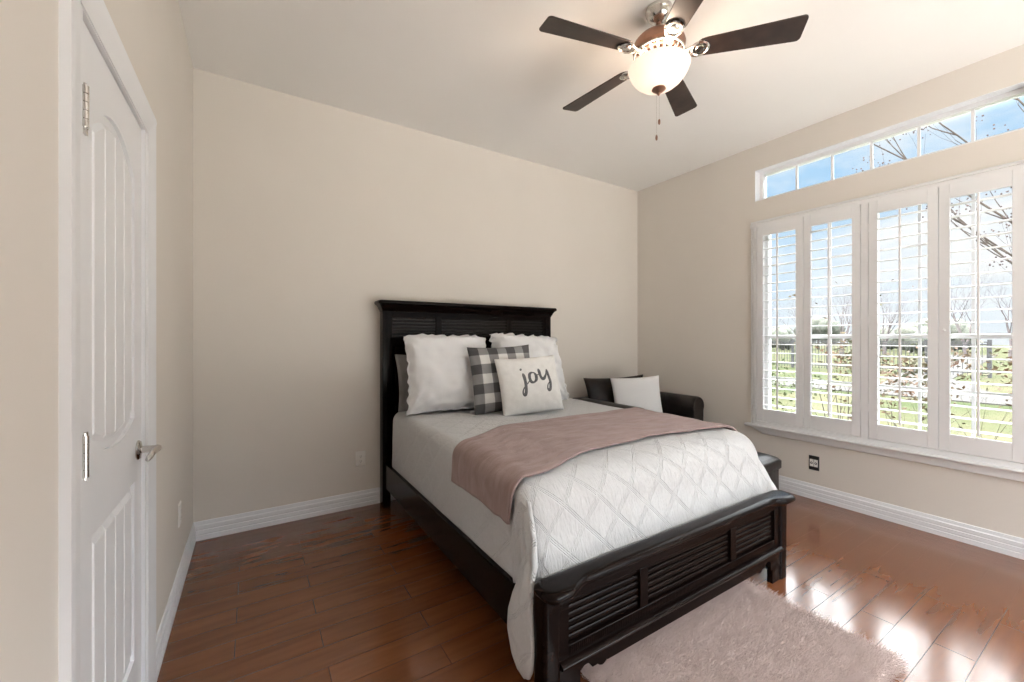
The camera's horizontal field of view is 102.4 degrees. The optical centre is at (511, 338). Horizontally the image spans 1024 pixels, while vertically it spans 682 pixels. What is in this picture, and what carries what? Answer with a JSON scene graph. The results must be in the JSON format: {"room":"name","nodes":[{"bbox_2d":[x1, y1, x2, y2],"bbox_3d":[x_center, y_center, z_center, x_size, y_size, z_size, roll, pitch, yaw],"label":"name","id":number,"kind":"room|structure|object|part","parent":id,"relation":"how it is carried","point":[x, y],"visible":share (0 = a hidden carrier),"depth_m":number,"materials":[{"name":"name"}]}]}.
{"room":"bedroom","nodes":[
{"label":"bedroom","id":0,"kind":"room"},
{"bbox_2d":[0,0,192,681],"bbox_3d":[-0.863,-0.218,0.573,0.200,3.050,4.789,0,0,-32],"label":"wall","id":1,"kind":"structure","parent":0,"point":[152,34],"depth_m":0.77,"materials":[{"name":"paint"}]},
{"bbox_2d":[58,0,161,681],"bbox_3d":[-1.125,0.243,1.177,0.120,2.128,0.858,0,0,-32],"label":"door","id":2,"kind":"structure","parent":1,"relation":"in","point":[107,123],"depth_m":1.07,"materials":[{"name":"white paint"}]},
{"bbox_3d":[-1.133,-0.153,1.170,0.008,0.866,0.379,0,0,-32],"label":"panel","id":3,"kind":"part","parent":2,"relation":"part of","materials":[{"name":"white paint"}]},
{"bbox_3d":[-1.133,0.764,1.170,0.008,0.541,0.379,0,0,-32],"label":"panel","id":4,"kind":"part","parent":2,"relation":"part of","materials":[{"name":"white paint"}]},
{"bbox_3d":[-1.213,0.377,1.369,0.064,0.066,0.152,0,0,-32],"label":"handle","id":5,"kind":"part","parent":2,"relation":"part of","materials":[{"name":"silver metal"}]},
{"bbox_2d":[156,523,195,681],"bbox_3d":[-0.771,1.246,0.630,0.016,0.120,4.789,0,0,-32],"label":"baseboard","id":6,"kind":"structure","parent":1,"relation":"attached to","point":[165,627],"depth_m":1.92,"materials":[{"name":"white paint"}]},
{"bbox_2d":[178,501,180,527],"bbox_3d":[-1.732,0.917,2.147,0.008,0.117,0.074,0,0,-32],"label":"wall outlet","id":7,"kind":"object","parent":1,"relation":"attached to","point":[179,504],"visible":1,"depth_m":2.12,"materials":[{"name":"plastic"}]},
{"bbox_2d":[193,68,636,521],"bbox_3d":[-0.320,-0.218,3.828,4.469,3.050,0.140,0,0,-32],"label":"wall","id":8,"kind":"structure","parent":0,"point":[308,214],"depth_m":3.12,"materials":[{"name":"paint"}]},
{"bbox_2d":[193,487,395,540],"bbox_3d":[-0.279,1.246,3.762,4.189,0.120,0.016,0,0,-32],"label":"baseboard","id":9,"kind":"structure","parent":8,"relation":"attached to","point":[226,525],"depth_m":2.91,"materials":[{"name":"white paint"}]},
{"bbox_2d":[356,450,365,466],"bbox_3d":[-1.177,0.935,3.201,0.074,0.117,0.008,0,0,-32],"label":"wall outlet","id":10,"kind":"object","parent":8,"relation":"attached to","point":[360,455],"visible":1,"depth_m":3.20,"materials":[{"name":"plastic"}]},
{"bbox_2d":[358,454,362,462],"bbox_3d":[-1.175,0.935,3.199,0.034,0.068,0.002,0,0,-32],"label":"receptacle","id":11,"kind":"object","parent":10,"relation":"attached to","point":[360,456],"depth_m":3.20,"materials":[{"name":"plastic"}]},
{"bbox_2d":[157,490,1023,681],"bbox_3d":[0.931,1.337,1.786,4.529,0.060,4.929,0,0,-32],"label":"floor","id":12,"kind":"structure","parent":0,"point":[360,594],"depth_m":2.05,"materials":[{"name":"brown wood"}]},
{"bbox_2d":[374,300,795,681],"bbox_3d":[0.237,0.507,2.732,1.704,1.600,2.258,0,0,-32],"label":"bed","id":13,"kind":"object","parent":12,"relation":"on","point":[591,611],"visible":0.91,"depth_m":1.86,"materials":[{"name":"brown wood"}]},
{"bbox_3d":[-0.990,0.544,3.215,0.062,1.525,0.089,0,0,-32],"label":"headboard post","id":14,"kind":"part","parent":13,"relation":"part of","materials":[{"name":"brown wood"}]},
{"bbox_3d":[-0.793,0.697,3.331,0.337,0.356,0.026,0,0,-32],"label":"raised panel","id":15,"kind":"part","parent":13,"relation":"part of","materials":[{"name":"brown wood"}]},
{"bbox_3d":[-0.793,0.246,3.331,0.337,0.378,0.026,0,0,-32],"label":"raised panel","id":16,"kind":"part","parent":13,"relation":"part of","materials":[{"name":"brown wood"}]},
{"bbox_3d":[-0.790,-0.087,3.328,0.361,0.164,0.018,0,0,-32],"label":"louver panel","id":17,"kind":"part","parent":13,"relation":"part of","materials":[{"name":"black wood"}]},
{"bbox_3d":[-0.429,1.054,2.318,0.026,0.185,2.028,0,0,-32],"label":"rail","id":18,"kind":"part","parent":13,"relation":"part of","materials":[{"name":"brown wood"}]},
{"bbox_3d":[-0.321,-0.251,3.618,1.704,0.085,0.164,0,0,-32],"label":"crown moulding","id":19,"kind":"part","parent":13,"relation":"part of","materials":[{"name":"brown wood"}]},
{"bbox_3d":[-0.327,0.394,3.626,1.504,1.225,0.040,0,0,-32],"label":"headboard","id":20,"kind":"part","parent":13,"relation":"part of","materials":[{"name":"brown wood"}]},
{"bbox_3d":[-0.324,-0.087,3.622,0.640,0.164,0.018,0,0,-32],"label":"louver panel","id":21,"kind":"part","parent":13,"relation":"part of","materials":[{"name":"black wood"}]},
{"bbox_3d":[0.143,-0.087,3.916,0.361,0.164,0.018,0,0,-32],"label":"louver panel","id":22,"kind":"part","parent":13,"relation":"part of","materials":[{"name":"black wood"}]},
{"bbox_3d":[0.121,1.092,1.427,0.078,0.430,0.075,0,0,-32],"label":"footboard post","id":23,"kind":"part","parent":13,"relation":"part of","materials":[{"name":"brown wood"}]},
{"bbox_3d":[0.331,0.544,4.047,0.062,1.525,0.089,0,0,-32],"label":"headboard post","id":24,"kind":"part","parent":13,"relation":"part of","materials":[{"name":"brown wood"}]},
{"bbox_3d":[0.347,1.001,1.563,0.369,0.159,0.017,0,0,-32],"label":"louver panel","id":25,"kind":"part","parent":13,"relation":"part of","materials":[{"name":"brown wood"}]},
{"bbox_3d":[0.794,1.043,1.848,1.518,0.328,0.045,0,0,-32],"label":"footboard","id":26,"kind":"part","parent":13,"relation":"part of","materials":[{"name":"brown wood"}]},
{"bbox_3d":[0.807,1.134,1.828,1.518,0.026,0.044,0,0,-32],"label":"ledge moulding","id":27,"kind":"part","parent":13,"relation":"part of","materials":[{"name":"brown wood"}]},
{"bbox_3d":[0.795,1.001,1.846,0.596,0.159,0.017,0,0,-32],"label":"louver panel","id":28,"kind":"part","parent":13,"relation":"part of","materials":[{"name":"brown wood"}]},
{"bbox_3d":[1.244,1.001,2.128,0.369,0.159,0.017,0,0,-32],"label":"louver panel","id":29,"kind":"part","parent":13,"relation":"part of","materials":[{"name":"brown wood"}]},
{"bbox_3d":[1.464,1.092,2.273,0.078,0.430,0.075,0,0,-32],"label":"footboard post","id":30,"kind":"part","parent":13,"relation":"part of","materials":[{"name":"brown wood"}]},
{"bbox_3d":[0.247,0.822,2.726,1.515,0.497,1.830,0,0,-32],"label":"mattress","id":31,"kind":"object","parent":13,"relation":"on","visible":0},
{"bbox_2d":[392,398,776,679],"bbox_3d":[0.301,0.884,2.733,1.905,0.666,1.980,0,0,-32],"label":"quilt","id":32,"kind":"object","parent":31,"relation":"on","point":[596,503],"visible":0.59,"depth_m":1.93,"materials":[{"name":"fabric"}]},
{"bbox_2d":[394,354,408,411],"bbox_3d":[-0.609,0.336,3.264,0.620,0.429,0.156,0,0,-32],"label":"pillow","id":33,"kind":"object","parent":32,"relation":"on","point":[401,360],"visible":0.09,"depth_m":3.11,"materials":[{"name":"grey fabric"}]},
{"bbox_2d":[404,334,485,415],"bbox_3d":[-0.485,0.260,3.159,0.717,0.594,0.333,0,0,-32],"label":"pillow","id":34,"kind":"object","parent":32,"relation":"on","point":[438,369],"visible":0.8,"depth_m":3.04,"materials":[{"name":"white fabric"}]},
{"bbox_2d":[467,345,529,414],"bbox_3d":[-0.069,0.304,3.139,0.534,0.510,0.204,0,0,-26],"label":"cushion","id":35,"kind":"object","parent":32,"relation":"on","point":[486,387],"visible":0.59,"depth_m":3.03,"materials":[{"name":"grey fabric"}]},
{"bbox_2d":[489,333,568,399],"bbox_3d":[0.149,0.261,3.603,0.779,0.620,0.335,0,0,-32],"label":"pillow","id":36,"kind":"object","parent":32,"relation":"on","point":[539,346],"visible":0.34,"depth_m":3.63,"materials":[{"name":"white fabric"}]},
{"bbox_2d":[494,355,564,415],"bbox_3d":[0.133,0.346,3.062,0.515,0.435,0.186,0,0,-25],"label":"cushion","id":37,"kind":"object","parent":32,"relation":"on","point":[527,385],"visible":1,"depth_m":3.00,"materials":[{"name":"beige fabric"}]},
{"bbox_2d":[451,407,737,523],"bbox_3d":[0.506,0.666,2.422,1.754,0.280,0.833,0,0,-32],"label":"throw blanket","id":38,"kind":"object","parent":32,"relation":"on","point":[490,465],"visible":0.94,"depth_m":2.10,"materials":[{"name":"pink fabric"}]},
{"bbox_2d":[573,392,703,420],"bbox_3d":[1.251,0.939,4.157,1.050,0.735,0.900,0,0,-32],"label":"armchair","id":39,"kind":"object","parent":12,"relation":"on","point":[688,406],"visible":0.12,"depth_m":4.08,"materials":[{"name":"black leather"}]},
{"bbox_3d":[0.925,0.914,3.869,0.190,0.625,0.760,0,0,-32],"label":"arm","id":40,"kind":"part","parent":39,"relation":"part of","materials":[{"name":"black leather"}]},
{"bbox_2d":[583,374,642,402],"bbox_3d":[1.094,0.625,4.279,0.753,0.471,0.186,0,0,-16],"label":"cushion","id":41,"kind":"object","parent":39,"relation":"on","point":[601,389],"visible":0.24,"depth_m":4.18,"materials":[{"name":"black fabric"}]},
{"bbox_2d":[610,375,662,412],"bbox_3d":[1.251,0.615,4.106,0.524,0.486,0.162,0,0,-2],"label":"cushion","id":42,"kind":"object","parent":39,"relation":"on","point":[643,392],"visible":0.69,"depth_m":4.07,"materials":[{"name":"white fabric"}]},
{"bbox_3d":[1.642,0.899,4.344,0.190,0.655,0.720,0,0,-32],"label":"arm","id":43,"kind":"part","parent":39,"relation":"part of","materials":[{"name":"black leather"}]},
{"bbox_2d":[581,578,913,681],"bbox_3d":[0.856,1.291,1.714,1.112,0.023,0.861,0,0,-32],"label":"rug","id":44,"kind":"object","parent":12,"relation":"on","point":[745,633],"visible":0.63,"depth_m":1.68,"materials":[{"name":"fabric"}]},
{"bbox_2d":[757,452,781,489],"bbox_3d":[1.625,1.095,3.185,0.670,0.423,0.592,0,0,-32],"label":"ottoman","id":45,"kind":"object","parent":12,"relation":"on","point":[772,464],"visible":0.16,"depth_m":3.06,"materials":[{"name":"black leather"}]},
{"bbox_2d":[757,452,781,472],"bbox_3d":[1.625,0.934,3.185,0.670,0.101,0.592,0,0,-32],"label":"seat cushion","id":46,"kind":"object","parent":45,"relation":"on","point":[772,464],"depth_m":3.05,"materials":[{"name":"black leather"}]},
{"bbox_2d":[178,0,1023,190],"bbox_3d":[0.931,-1.803,1.786,4.529,0.120,4.929,0,0,-32],"label":"ceiling","id":47,"kind":"structure","parent":0,"point":[483,74],"depth_m":2.63,"materials":[{"name":"paint"}]},
{"bbox_2d":[539,0,808,140],"bbox_3d":[0.748,-1.395,2.203,1.291,0.694,1.264,0,0,-32],"label":"ceiling fan","id":48,"kind":"object","parent":47,"relation":"hanging from","point":[660,64],"visible":1,"depth_m":2.08,"materials":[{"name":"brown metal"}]},
{"bbox_3d":[0.381,-1.503,2.043,0.490,0.035,0.138,0,0,-19],"label":"blade","id":49,"kind":"part","parent":48,"relation":"part of","materials":[{"name":"brown wood"}]},
{"bbox_3d":[0.523,-1.503,2.515,0.138,0.035,0.490,0,0,-37],"label":"blade","id":50,"kind":"part","parent":48,"relation":"part of","materials":[{"name":"brown wood"}]},
{"bbox_3d":[0.774,-1.187,2.182,0.018,0.216,0.003,0,0,-9],"label":"pull chain","id":51,"kind":"part","parent":48,"relation":"part of","materials":[{"name":"silver metal"}]},
{"bbox_3d":[0.778,-1.381,2.182,0.316,0.117,0.316,0,0,-32],"label":"lamp shade","id":52,"kind":"part","parent":48,"relation":"part of","materials":[{"name":"white glass"}]},
{"bbox_3d":[1.017,-1.503,2.527,0.138,0.035,0.490,0,0,35],"label":"blade","id":53,"kind":"part","parent":48,"relation":"part of","materials":[{"name":"brown wood"}]},
{"bbox_3d":[0.787,-1.503,1.762,0.138,0.035,0.490,0,0,-1],"label":"blade","id":54,"kind":"part","parent":48,"relation":"part of","materials":[{"name":"brown wood"}]},
{"bbox_3d":[1.180,-1.503,2.061,0.490,0.035,0.138,0,0,17],"label":"blade","id":55,"kind":"part","parent":48,"relation":"part of","materials":[{"name":"brown wood"}]},
{"bbox_2d":[637,44,1023,538],"bbox_3d":[2.825,-0.218,2.897,0.140,3.050,4.789,0,0,-32],"label":"wall","id":56,"kind":"structure","parent":0,"point":[694,231],"depth_m":3.75,"materials":[{"name":"paint"}]},
{"bbox_2d":[809,455,818,470],"bbox_3d":[2.452,1.014,3.345,0.013,0.117,0.074,0,0,-32],"label":"wall jack plate","id":57,"kind":"object","parent":56,"relation":"attached to","point":[813,460],"visible":1,"depth_m":3.34,"materials":[{"name":"plastic"}]},
{"bbox_2d":[744,422,1023,481],"bbox_3d":[2.626,0.822,3.058,0.024,0.054,1.695,0,0,-32],"label":"trim","id":58,"kind":"structure","parent":56,"relation":"attached to","point":[926,460],"depth_m":2.87,"materials":[{"name":"paint"}]},
{"bbox_2d":[750,159,1023,469],"bbox_3d":[2.618,-0.142,3.062,0.034,1.827,1.640,0,0,-32],"label":"trim","id":59,"kind":"structure","parent":56,"relation":"attached to","point":[863,201],"depth_m":3.04,"materials":[{"name":"paint"}]},
{"bbox_2d":[764,194,1011,437],"bbox_3d":[2.723,-0.141,3.128,0.065,1.735,1.530,0,0,-32],"label":"window","id":60,"kind":"structure","parent":56,"relation":"in","point":[767,253],"depth_m":2.97,"materials":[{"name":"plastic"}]},
{"bbox_3d":[2.517,-0.141,3.451,0.004,1.645,0.675,0,0,-32],"label":"glass pane","id":61,"kind":"part","parent":60,"relation":"part of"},
{"bbox_2d":[756,216,803,426],"bbox_3d":[2.299,-0.136,3.543,0.084,1.739,0.368,0,0,-32],"label":"window shutter","id":62,"kind":"object","parent":60,"relation":"attached to","point":[768,415],"visible":1,"depth_m":3.52,"materials":[{"name":"paint"}]},
{"bbox_3d":[2.269,-0.148,3.522,0.011,1.506,0.012,0,0,-32],"label":"tilt rod","id":63,"kind":"part","parent":62,"relation":"part of","materials":[{"name":"paint"}]},
{"bbox_3d":[2.519,-0.141,3.452,0.065,1.735,0.765,0,0,-32],"label":"frame","id":64,"kind":"part","parent":60,"relation":"part of","materials":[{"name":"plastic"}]},
{"bbox_2d":[804,204,860,436],"bbox_3d":[2.499,-0.136,3.225,0.084,1.739,0.376,0,0,-32],"label":"window shutter","id":65,"kind":"object","parent":60,"relation":"attached to","point":[852,427],"visible":1,"depth_m":3.20,"materials":[{"name":"paint"}]},
{"bbox_3d":[2.468,-0.148,3.207,0.011,1.506,0.012,0,0,-32],"label":"tilt rod","id":66,"kind":"part","parent":65,"relation":"part of","materials":[{"name":"paint"}]},
{"bbox_2d":[868,186,938,448],"bbox_3d":[2.720,-0.136,2.876,0.084,1.739,0.366,0,0,-32],"label":"window shutter","id":67,"kind":"object","parent":60,"relation":"attached to","point":[930,438],"visible":1,"depth_m":2.85,"materials":[{"name":"paint"}]},
{"bbox_3d":[2.690,-0.148,2.855,0.011,1.506,0.012,0,0,-32],"label":"tilt rod","id":68,"kind":"part","parent":67,"relation":"part of","materials":[{"name":"paint"}]},
{"bbox_3d":[2.927,-0.141,2.805,0.065,1.735,0.765,0,0,-32],"label":"frame","id":69,"kind":"part","parent":60,"relation":"part of","materials":[{"name":"plastic"}]},
{"bbox_2d":[939,167,1023,462],"bbox_3d":[2.916,-0.136,2.563,0.084,1.739,0.364,0,0,-32],"label":"window shutter","id":70,"kind":"object","parent":60,"relation":"attached to","point":[1013,451],"visible":1,"depth_m":2.54,"materials":[{"name":"paint"}]},
{"bbox_3d":[2.885,-0.148,2.546,0.011,1.506,0.012,0,0,-32],"label":"tilt rod","id":71,"kind":"part","parent":70,"relation":"part of","materials":[{"name":"paint"}]},
{"bbox_2d":[755,82,1023,201],"bbox_3d":[2.690,-1.381,3.110,0.140,0.280,1.583,0,0,-32],"label":"window","id":72,"kind":"structure","parent":56,"relation":"in","point":[1017,90],"depth_m":2.97,"materials":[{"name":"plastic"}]},
{"bbox_3d":[2.720,-1.381,3.128,0.004,0.212,1.515,0,0,-32],"label":"glass pane","id":73,"kind":"part","parent":72,"relation":"part of","materials":[{"name":"clear glass"}]},
{"bbox_2d":[779,475,1023,559],"bbox_3d":[2.759,1.246,2.855,0.016,0.120,4.789,0,0,-32],"label":"baseboard","id":74,"kind":"structure","parent":56,"relation":"attached to","point":[1006,544],"depth_m":2.84,"materials":[{"name":"white paint"}]},
{"label":"outside","id":75,"kind":"structure","parent":0,"visible":0},
{"bbox_2d":[771,344,1011,441],"bbox_3d":[30.075,1.807,36.681,210.000,0.300,190.000,0,0,-32],"label":"lawn","id":76,"kind":"structure","parent":75,"point":[994,415],"depth_m":10.63,"materials":[{"name":"green plant"}]},
{"bbox_2d":[771,325,795,349],"bbox_3d":[38.265,-0.165,59.143,5.587,3.649,3.971,0,0,-32],"label":"tree","id":77,"kind":"object","parent":76,"relation":"on","point":[781,330],"visible":0.33,"depth_m":57.51,"materials":[{"name":"green plant"}]},
{"bbox_2d":[773,291,823,333],"bbox_3d":[32.789,-2.092,47.599,6.909,7.497,4.763,0,0,2],"label":"tree","id":78,"kind":"object","parent":76,"relation":"on","point":[818,291],"visible":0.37,"depth_m":47.23,"materials":[{"name":"brown plant"}]},
{"bbox_2d":[771,358,841,411],"bbox_3d":[3.317,0.919,4.991,1.208,1.483,1.148,0,0,-32],"label":"shrub","id":79,"kind":"object","parent":76,"relation":"on","point":[772,374],"visible":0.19,"depth_m":4.76,"materials":[{"name":"green plant"}]},
{"bbox_2d":[793,317,845,348],"bbox_3d":[45.124,-0.803,61.566,4.514,4.920,7.088,0,0,-12],"label":"tree","id":80,"kind":"object","parent":76,"relation":"on","point":[824,329],"visible":0.38,"depth_m":59.34,"materials":[{"name":"green plant"}]},
{"bbox_2d":[814,279,851,353],"bbox_3d":[30.588,-1.961,37.399,5.943,7.236,4.755,0,0,-37],"label":"tree","id":81,"kind":"object","parent":76,"relation":"on","point":[842,309],"visible":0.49,"depth_m":37.94,"materials":[{"name":"brown plant"}]},
{"bbox_2d":[774,279,927,419],"bbox_3d":[3.892,0.452,5.014,1.560,2.417,0.943,0,0,17],"label":"tree","id":82,"kind":"object","parent":76,"relation":"on","point":[892,279],"visible":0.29,"depth_m":4.92,"materials":[{"name":"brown plant"}]},
{"bbox_2d":[771,339,991,377],"bbox_3d":[16.159,0.857,23.125,0.120,1.600,14.220,0,0,-32],"label":"fence","id":83,"kind":"object","parent":76,"relation":"on","point":[989,342],"visible":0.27,"depth_m":19.73,"materials":[{"name":"wood"}]},
{"bbox_3d":[15.973,0.857,23.422,0.120,1.600,0.120,0,0,-32],"label":"post","id":84,"kind":"part","parent":83,"relation":"part of","materials":[{"name":"metal"}]},
{"bbox_3d":[16.879,0.857,21.983,0.120,1.600,0.120,0,0,-32],"label":"post","id":85,"kind":"part","parent":83,"relation":"part of","materials":[{"name":"metal"}]},
{"bbox_3d":[16.159,0.259,23.125,0.040,0.045,14.100,0,0,-32],"label":"rail","id":86,"kind":"part","parent":83,"relation":"part of","materials":[{"name":"metal"}]},
{"bbox_3d":[17.998,0.857,20.206,0.120,1.600,0.120,0,0,-32],"label":"post","id":87,"kind":"part","parent":83,"relation":"part of","materials":[{"name":"metal"}]},
{"bbox_3d":[16.159,1.459,23.125,0.040,0.045,14.100,0,0,-32],"label":"rail","id":88,"kind":"part","parent":83,"relation":"part of","materials":[{"name":"metal"}]},
{"bbox_3d":[16.159,0.159,23.125,0.040,0.045,14.100,0,0,-32],"label":"rail","id":89,"kind":"part","parent":83,"relation":"part of","materials":[{"name":"metal"}]},
{"bbox_3d":[18.905,0.857,18.768,0.120,1.600,0.120,0,0,-32],"label":"post","id":90,"kind":"part","parent":83,"relation":"part of","materials":[{"name":"metal"}]},
{"bbox_3d":[19.918,0.857,17.161,0.120,1.600,0.120,0,0,-32],"label":"post","id":91,"kind":"part","parent":83,"relation":"part of","materials":[{"name":"metal"}]},
{"bbox_2d":[879,326,896,349],"bbox_3d":[50.237,0.010,55.223,4.729,3.294,4.366,0,0,-32],"label":"tree","id":92,"kind":"object","parent":76,"relation":"on","point":[880,328],"visible":0.14,"depth_m":54.03,"materials":[{"name":"green plant"}]},
{"bbox_2d":[879,283,925,354],"bbox_3d":[37.704,-2.611,40.313,5.516,8.536,5.220,0,0,-15],"label":"tree","id":93,"kind":"object","parent":76,"relation":"on","point":[890,326],"visible":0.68,"depth_m":41.06,"materials":[{"name":"brown plant"}]},
{"bbox_2d":[893,324,927,352],"bbox_3d":[46.157,-0.021,46.562,4.549,3.476,4.222,0,0,-7],"label":"tree","id":94,"kind":"object","parent":76,"relation":"on","point":[911,328],"visible":0.3,"depth_m":46.20,"materials":[{"name":"green plant"}]},
{"bbox_2d":[814,339,1011,434],"bbox_3d":[3.648,0.800,3.863,1.310,1.720,1.483,0,0,12],"label":"shrub","id":95,"kind":"object","parent":76,"relation":"on","point":[845,340],"visible":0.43,"depth_m":3.92,"materials":[{"name":"green plant"}]},
{"bbox_2d":[852,98,1023,273],"bbox_3d":[4.104,-0.865,3.618,2.530,5.047,0.704,0,0,32],"label":"tree","id":96,"kind":"object","parent":76,"relation":"on","point":[986,241],"visible":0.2,"depth_m":3.61,"materials":[{"name":"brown plant"}]},
{"bbox_2d":[914,318,976,350],"bbox_3d":[53.589,-0.520,51.185,5.678,4.353,6.563,0,0,-32],"label":"tree","id":97,"kind":"object","parent":76,"relation":"on","point":[964,328],"visible":0.18,"depth_m":49.26,"materials":[{"name":"green plant"}]},
{"bbox_2d":[880,339,1011,439],"bbox_3d":[3.953,0.824,3.595,1.174,1.673,1.189,0,0,37],"label":"shrub","id":98,"kind":"object","parent":76,"relation":"on","point":[968,354],"visible":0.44,"depth_m":3.59,"materials":[{"name":"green plant"}]},
{"bbox_2d":[922,257,1003,356],"bbox_3d":[40.919,-3.110,36.659,6.337,9.534,6.009,0,0,-13],"label":"tree","id":99,"kind":"object","parent":76,"relation":"on","point":[955,301],"visible":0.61,"depth_m":36.92,"materials":[{"name":"brown plant"}]},
{"bbox_2d":[981,275,1011,361],"bbox_3d":[36.687,-1.995,29.475,6.612,7.304,4.797,0,0,-19],"label":"tree","id":100,"kind":"object","parent":76,"relation":"on","point":[1006,319],"visible":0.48,"depth_m":29.62,"materials":[{"name":"brown plant"}]},
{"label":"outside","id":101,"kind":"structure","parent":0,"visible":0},
{"bbox_2d":[771,354,1011,406],"bbox_3d":[27.715,1.642,26.921,44.400,0.030,28.000,0,0,-32],"label":"path","id":102,"kind":"structure","parent":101,"point":[996,401],"depth_m":13.35,"materials":[{"name":"concrete"}]}
]}

